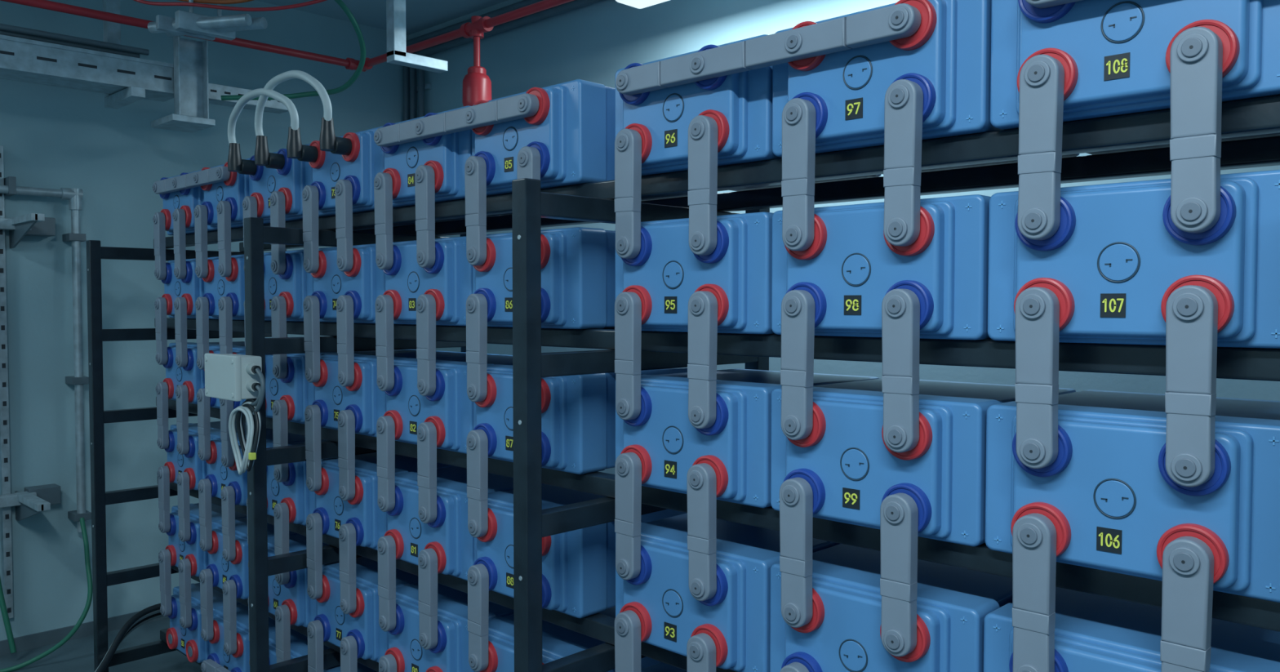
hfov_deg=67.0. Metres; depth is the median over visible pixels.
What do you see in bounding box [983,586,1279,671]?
cell
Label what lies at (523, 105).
bar
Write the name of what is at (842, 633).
cell
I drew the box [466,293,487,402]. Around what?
strap
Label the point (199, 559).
cell
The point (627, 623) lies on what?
strap
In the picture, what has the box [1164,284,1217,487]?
strap
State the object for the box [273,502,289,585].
strap
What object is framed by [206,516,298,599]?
cell
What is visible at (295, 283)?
cell
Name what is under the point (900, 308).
strap
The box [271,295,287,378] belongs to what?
strap
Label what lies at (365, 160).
cell
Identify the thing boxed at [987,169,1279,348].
cell
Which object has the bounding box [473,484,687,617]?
cell
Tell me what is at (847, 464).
cell
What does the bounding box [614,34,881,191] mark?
cell
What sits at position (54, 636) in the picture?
baseboard
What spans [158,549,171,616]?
strap
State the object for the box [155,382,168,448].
strap
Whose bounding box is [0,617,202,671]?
floor
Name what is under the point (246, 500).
strap
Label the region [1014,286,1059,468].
strap
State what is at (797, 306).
strap
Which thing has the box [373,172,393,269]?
strap
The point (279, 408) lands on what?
strap
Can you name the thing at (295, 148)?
jumper cable
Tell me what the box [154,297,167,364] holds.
strap
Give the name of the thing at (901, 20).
bar
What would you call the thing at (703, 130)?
strap
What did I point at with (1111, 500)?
cell
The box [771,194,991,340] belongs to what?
cell
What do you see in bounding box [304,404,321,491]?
strap
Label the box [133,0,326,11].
cable
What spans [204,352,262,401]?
junction box
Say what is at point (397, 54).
bracket
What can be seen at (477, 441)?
strap
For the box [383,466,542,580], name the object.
cell
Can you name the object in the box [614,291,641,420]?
strap
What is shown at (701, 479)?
strap
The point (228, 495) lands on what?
strap
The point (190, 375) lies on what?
cell
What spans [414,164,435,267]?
strap
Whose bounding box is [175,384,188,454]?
strap
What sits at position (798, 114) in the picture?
strap
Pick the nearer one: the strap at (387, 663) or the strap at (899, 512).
the strap at (899, 512)
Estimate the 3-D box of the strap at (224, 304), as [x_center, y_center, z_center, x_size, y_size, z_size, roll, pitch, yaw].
[-1.296,-0.005,3.016,0.050,0.236,0.030,3,3,44]
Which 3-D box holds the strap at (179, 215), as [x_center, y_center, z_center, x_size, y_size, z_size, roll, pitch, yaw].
[-1.555,-0.310,3.258,0.050,0.236,0.030,3,3,44]
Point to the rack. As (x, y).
(532, 208)
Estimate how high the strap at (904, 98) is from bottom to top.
0.236 m
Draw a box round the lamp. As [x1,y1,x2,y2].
[615,0,669,8]
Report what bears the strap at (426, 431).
attached to the cell at (450, 408)
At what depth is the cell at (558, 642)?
2.13 m
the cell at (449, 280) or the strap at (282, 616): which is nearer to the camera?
the cell at (449, 280)
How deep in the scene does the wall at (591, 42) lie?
3.90 m
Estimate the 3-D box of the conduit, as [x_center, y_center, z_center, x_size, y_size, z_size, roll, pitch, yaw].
[0.991,-0.088,2.990,6.250,2.784,0.055,2,3,44]
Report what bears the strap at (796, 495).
attached to the cell at (847, 464)
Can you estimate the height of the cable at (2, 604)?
2.114 m
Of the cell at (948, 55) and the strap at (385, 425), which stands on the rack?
the cell at (948, 55)
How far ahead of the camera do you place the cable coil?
2.45 m
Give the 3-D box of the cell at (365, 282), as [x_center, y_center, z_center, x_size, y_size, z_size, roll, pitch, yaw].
[-0.671,-0.143,2.723,0.370,0.208,0.427,2,3,44]
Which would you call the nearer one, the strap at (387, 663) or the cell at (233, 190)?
the strap at (387, 663)
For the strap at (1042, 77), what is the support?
attached to the cell at (1113, 55)
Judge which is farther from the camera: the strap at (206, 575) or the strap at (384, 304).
the strap at (206, 575)
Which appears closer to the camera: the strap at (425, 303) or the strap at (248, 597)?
the strap at (425, 303)
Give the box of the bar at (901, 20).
[615,3,921,95]
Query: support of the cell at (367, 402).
attached to the rack
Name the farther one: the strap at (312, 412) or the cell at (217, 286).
the cell at (217, 286)
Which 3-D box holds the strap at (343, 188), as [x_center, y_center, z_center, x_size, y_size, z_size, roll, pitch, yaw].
[-0.766,-0.284,2.491,0.050,0.236,0.030,1,2,44]
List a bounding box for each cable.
[0,517,93,671]
[0,577,16,653]
[94,609,159,671]
[95,603,160,671]
[95,612,161,670]
[118,614,163,645]
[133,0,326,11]
[178,0,253,4]
[221,0,365,100]
[227,88,318,175]
[254,70,351,168]
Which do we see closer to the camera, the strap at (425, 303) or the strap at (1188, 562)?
the strap at (1188, 562)
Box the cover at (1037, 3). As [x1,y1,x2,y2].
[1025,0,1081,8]
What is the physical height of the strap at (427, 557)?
0.236 m
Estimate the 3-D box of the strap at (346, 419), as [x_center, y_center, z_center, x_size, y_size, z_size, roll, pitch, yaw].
[-0.766,0.310,2.511,0.050,0.236,0.030,3,3,44]
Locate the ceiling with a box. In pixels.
[256,0,507,35]
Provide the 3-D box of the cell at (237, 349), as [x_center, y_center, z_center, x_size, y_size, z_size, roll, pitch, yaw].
[-1.201,0.137,3.248,0.370,0.208,0.427,2,3,44]
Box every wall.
[0,0,408,640]
[408,0,1279,474]
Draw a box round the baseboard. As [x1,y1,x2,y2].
[0,610,168,655]
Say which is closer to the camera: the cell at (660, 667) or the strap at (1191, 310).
the strap at (1191, 310)
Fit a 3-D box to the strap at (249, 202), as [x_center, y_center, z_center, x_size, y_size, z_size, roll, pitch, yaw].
[-1.164,-0.298,2.877,0.050,0.236,0.030,2,3,44]
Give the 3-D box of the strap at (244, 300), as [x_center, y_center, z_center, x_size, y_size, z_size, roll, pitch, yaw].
[-1.164,0.000,2.888,0.050,0.236,0.030,3,3,44]
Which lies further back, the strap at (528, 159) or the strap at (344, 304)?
the strap at (344, 304)
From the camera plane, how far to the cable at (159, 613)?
3.62 m
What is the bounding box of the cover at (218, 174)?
[152,165,229,194]
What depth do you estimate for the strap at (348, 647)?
2.52 m
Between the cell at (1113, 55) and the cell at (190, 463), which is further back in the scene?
the cell at (190, 463)
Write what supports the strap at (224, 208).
attached to the cell at (233, 190)
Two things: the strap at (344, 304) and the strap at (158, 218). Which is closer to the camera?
the strap at (344, 304)
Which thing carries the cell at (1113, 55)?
on the rack
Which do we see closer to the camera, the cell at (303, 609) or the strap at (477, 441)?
the strap at (477, 441)
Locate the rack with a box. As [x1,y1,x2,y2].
[85,94,1279,671]
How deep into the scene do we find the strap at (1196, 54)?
1.11 m
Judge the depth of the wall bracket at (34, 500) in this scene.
3.80 m
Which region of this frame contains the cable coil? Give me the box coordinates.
[228,368,265,475]
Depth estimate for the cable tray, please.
3.67 m
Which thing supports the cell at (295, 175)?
on the rack
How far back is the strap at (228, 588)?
3.04 m
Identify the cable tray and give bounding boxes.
[0,0,288,132]
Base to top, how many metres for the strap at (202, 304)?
0.236 m
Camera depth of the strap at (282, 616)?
2.78 m
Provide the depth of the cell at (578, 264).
1.98 m
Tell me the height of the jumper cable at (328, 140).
0.228 m
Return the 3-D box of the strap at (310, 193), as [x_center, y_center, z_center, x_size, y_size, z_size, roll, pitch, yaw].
[-0.895,-0.289,2.616,0.050,0.236,0.030,3,3,44]
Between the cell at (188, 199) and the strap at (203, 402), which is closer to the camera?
the strap at (203, 402)
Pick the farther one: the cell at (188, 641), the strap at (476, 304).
the cell at (188, 641)
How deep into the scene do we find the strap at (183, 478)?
3.28 m
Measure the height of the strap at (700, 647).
0.236 m
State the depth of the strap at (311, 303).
2.61 m
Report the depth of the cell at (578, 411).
1.99 m
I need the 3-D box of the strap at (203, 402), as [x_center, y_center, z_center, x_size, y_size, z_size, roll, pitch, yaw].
[-1.425,0.288,3.152,0.050,0.236,0.030,3,3,44]
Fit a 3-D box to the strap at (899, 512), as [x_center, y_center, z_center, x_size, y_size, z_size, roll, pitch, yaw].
[0.373,0.347,1.404,0.050,0.236,0.030,1,2,44]
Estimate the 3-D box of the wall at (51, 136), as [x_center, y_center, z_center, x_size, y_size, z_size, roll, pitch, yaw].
[-2.831,-0.131,3.613,0.100,2.829,4.612,2,3,44]
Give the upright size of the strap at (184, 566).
0.236 m
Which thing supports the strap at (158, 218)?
attached to the cell at (188, 199)
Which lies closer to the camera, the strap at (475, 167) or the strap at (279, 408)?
the strap at (475, 167)
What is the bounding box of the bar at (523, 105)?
[373,93,538,146]
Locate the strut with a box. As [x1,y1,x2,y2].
[0,145,13,618]
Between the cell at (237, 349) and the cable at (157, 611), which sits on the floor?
the cable at (157, 611)
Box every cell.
[159,169,214,235]
[161,257,210,319]
[162,341,244,407]
[164,421,270,489]
[165,502,247,576]
[166,582,241,662]
[200,157,361,231]
[202,254,244,319]
[204,345,245,411]
[204,429,305,506]
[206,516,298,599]
[207,604,275,671]
[248,143,415,229]
[263,249,313,321]
[265,349,416,424]
[266,439,373,526]
[267,533,329,627]
[268,628,329,665]
[308,126,498,222]
[310,243,385,323]
[311,350,499,437]
[312,452,453,550]
[313,556,417,662]
[323,662,376,671]
[380,105,511,215]
[382,235,472,325]
[383,354,512,453]
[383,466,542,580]
[384,582,514,671]
[471,79,688,200]
[472,226,615,328]
[473,364,687,474]
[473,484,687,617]
[479,606,660,671]
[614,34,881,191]
[615,211,774,333]
[615,368,879,507]
[615,513,839,671]
[640,662,687,671]
[769,543,1012,671]
[770,378,1075,546]
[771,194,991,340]
[772,0,1079,172]
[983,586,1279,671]
[985,389,1279,602]
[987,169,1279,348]
[990,0,1279,155]
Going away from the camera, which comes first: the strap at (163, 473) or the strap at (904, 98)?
the strap at (904, 98)
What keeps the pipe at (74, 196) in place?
attached to the wall at (51, 136)
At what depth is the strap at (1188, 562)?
1.13 m
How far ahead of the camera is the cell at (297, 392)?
2.77 m
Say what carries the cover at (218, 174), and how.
attached to the cell at (233, 190)
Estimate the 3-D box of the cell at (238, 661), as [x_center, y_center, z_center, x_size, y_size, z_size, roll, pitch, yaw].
[-1.201,1.029,3.278,0.370,0.208,0.427,2,3,44]
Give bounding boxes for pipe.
[0,0,573,106]
[0,176,91,532]
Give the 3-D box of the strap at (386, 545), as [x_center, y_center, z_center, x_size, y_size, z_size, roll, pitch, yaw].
[-0.629,0.612,2.388,0.050,0.236,0.030,2,3,44]
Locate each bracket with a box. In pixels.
[0,213,61,520]
[386,0,448,73]
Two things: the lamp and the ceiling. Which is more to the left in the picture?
the ceiling
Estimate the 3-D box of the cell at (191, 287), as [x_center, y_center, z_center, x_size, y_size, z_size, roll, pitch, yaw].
[-1.460,-0.169,3.490,0.370,0.208,0.427,2,3,44]
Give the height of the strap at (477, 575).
0.236 m
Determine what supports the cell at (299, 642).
attached to the rack
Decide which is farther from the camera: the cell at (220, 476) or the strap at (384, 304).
the cell at (220, 476)
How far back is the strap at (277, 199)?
2.74 m
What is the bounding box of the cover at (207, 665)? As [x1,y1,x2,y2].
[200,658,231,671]
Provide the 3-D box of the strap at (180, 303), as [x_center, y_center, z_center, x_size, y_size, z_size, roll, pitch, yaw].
[-1.555,-0.013,3.268,0.050,0.236,0.030,2,3,44]
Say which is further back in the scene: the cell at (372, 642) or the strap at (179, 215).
the strap at (179, 215)
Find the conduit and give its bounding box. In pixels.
[403,0,602,349]
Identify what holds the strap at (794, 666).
attached to the cell at (842, 633)
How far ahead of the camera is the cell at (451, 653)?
2.35 m
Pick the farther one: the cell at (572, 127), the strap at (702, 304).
the cell at (572, 127)
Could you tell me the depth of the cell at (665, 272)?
1.68 m
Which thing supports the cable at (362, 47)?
hanging from the ceiling
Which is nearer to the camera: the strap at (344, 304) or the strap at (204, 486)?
the strap at (344, 304)
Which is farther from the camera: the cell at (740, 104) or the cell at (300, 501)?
the cell at (300, 501)
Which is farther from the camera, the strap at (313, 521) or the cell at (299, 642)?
the cell at (299, 642)
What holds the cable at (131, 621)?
on the floor
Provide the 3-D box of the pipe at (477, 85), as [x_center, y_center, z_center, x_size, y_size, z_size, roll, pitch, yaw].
[-0.802,-1.119,1.209,4.888,0.691,3.869,2,3,44]
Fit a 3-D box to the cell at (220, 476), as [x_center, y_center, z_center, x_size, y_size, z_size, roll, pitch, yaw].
[-1.201,0.434,3.258,0.370,0.208,0.427,2,3,44]
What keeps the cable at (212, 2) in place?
hanging from the ceiling
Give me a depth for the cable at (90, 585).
3.81 m
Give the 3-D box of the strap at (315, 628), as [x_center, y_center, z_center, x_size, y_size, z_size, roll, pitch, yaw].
[-0.895,0.901,2.656,0.050,0.236,0.030,2,3,44]
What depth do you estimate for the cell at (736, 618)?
1.74 m
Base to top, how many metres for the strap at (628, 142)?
0.236 m
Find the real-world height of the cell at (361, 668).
0.208 m
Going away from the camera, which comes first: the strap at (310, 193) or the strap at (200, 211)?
the strap at (310, 193)
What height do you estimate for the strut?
1.875 m
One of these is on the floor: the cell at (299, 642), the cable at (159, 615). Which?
the cable at (159, 615)
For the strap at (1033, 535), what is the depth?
1.26 m
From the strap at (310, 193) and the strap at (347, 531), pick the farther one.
the strap at (310, 193)
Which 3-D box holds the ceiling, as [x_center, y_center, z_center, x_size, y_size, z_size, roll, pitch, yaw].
[-0.465,-1.517,1.265,6.625,0.100,4.612,2,3,44]
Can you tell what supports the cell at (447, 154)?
on the rack
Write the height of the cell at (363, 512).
0.208 m
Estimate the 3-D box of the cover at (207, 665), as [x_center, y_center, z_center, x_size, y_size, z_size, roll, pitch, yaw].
[-1.230,1.094,2.989,0.589,0.044,0.030,2,3,44]
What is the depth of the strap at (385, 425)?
2.37 m
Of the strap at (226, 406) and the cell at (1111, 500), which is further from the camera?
the strap at (226, 406)
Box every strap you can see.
[152,212,165,279]
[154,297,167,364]
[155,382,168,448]
[156,465,169,533]
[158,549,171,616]
[172,208,186,279]
[173,297,187,367]
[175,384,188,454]
[176,471,190,542]
[177,558,191,628]
[193,204,208,278]
[195,297,208,369]
[196,387,210,460]
[197,478,212,551]
[199,568,213,641]
[216,200,231,276]
[217,296,232,354]
[219,398,234,466]
[220,485,235,561]
[222,579,236,654]
[242,195,257,268]
[244,300,245,346]
[246,499,248,543]
[248,596,249,665]
[269,191,285,274]
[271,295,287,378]
[271,399,288,482]
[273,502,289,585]
[275,604,290,662]
[302,185,319,273]
[302,295,320,382]
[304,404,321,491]
[306,512,322,599]
[306,619,323,671]
[334,179,353,271]
[336,294,354,386]
[337,409,355,500]
[338,523,356,613]
[340,635,357,671]
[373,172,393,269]
[374,294,394,391]
[376,415,395,511]
[377,535,395,631]
[378,653,396,671]
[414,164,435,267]
[416,293,435,395]
[417,422,436,523]
[417,547,437,649]
[464,155,486,265]
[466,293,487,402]
[466,429,488,537]
[467,563,488,671]
[516,146,540,180]
[614,128,641,258]
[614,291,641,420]
[614,452,641,580]
[614,609,640,671]
[686,462,716,600]
[686,632,715,671]
[687,115,718,255]
[687,290,717,428]
[779,477,813,627]
[779,662,808,671]
[780,289,814,439]
[781,97,815,251]
[880,493,918,656]
[881,288,919,452]
[883,79,923,246]
[1012,512,1056,671]
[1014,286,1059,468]
[1017,53,1064,239]
[1160,536,1214,671]
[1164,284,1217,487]
[1169,26,1222,233]
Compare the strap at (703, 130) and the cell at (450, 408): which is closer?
the strap at (703, 130)
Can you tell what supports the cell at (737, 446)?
attached to the rack
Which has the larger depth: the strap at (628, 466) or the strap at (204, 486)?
the strap at (204, 486)
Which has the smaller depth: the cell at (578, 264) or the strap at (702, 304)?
the strap at (702, 304)
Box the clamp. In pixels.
[147,0,267,40]

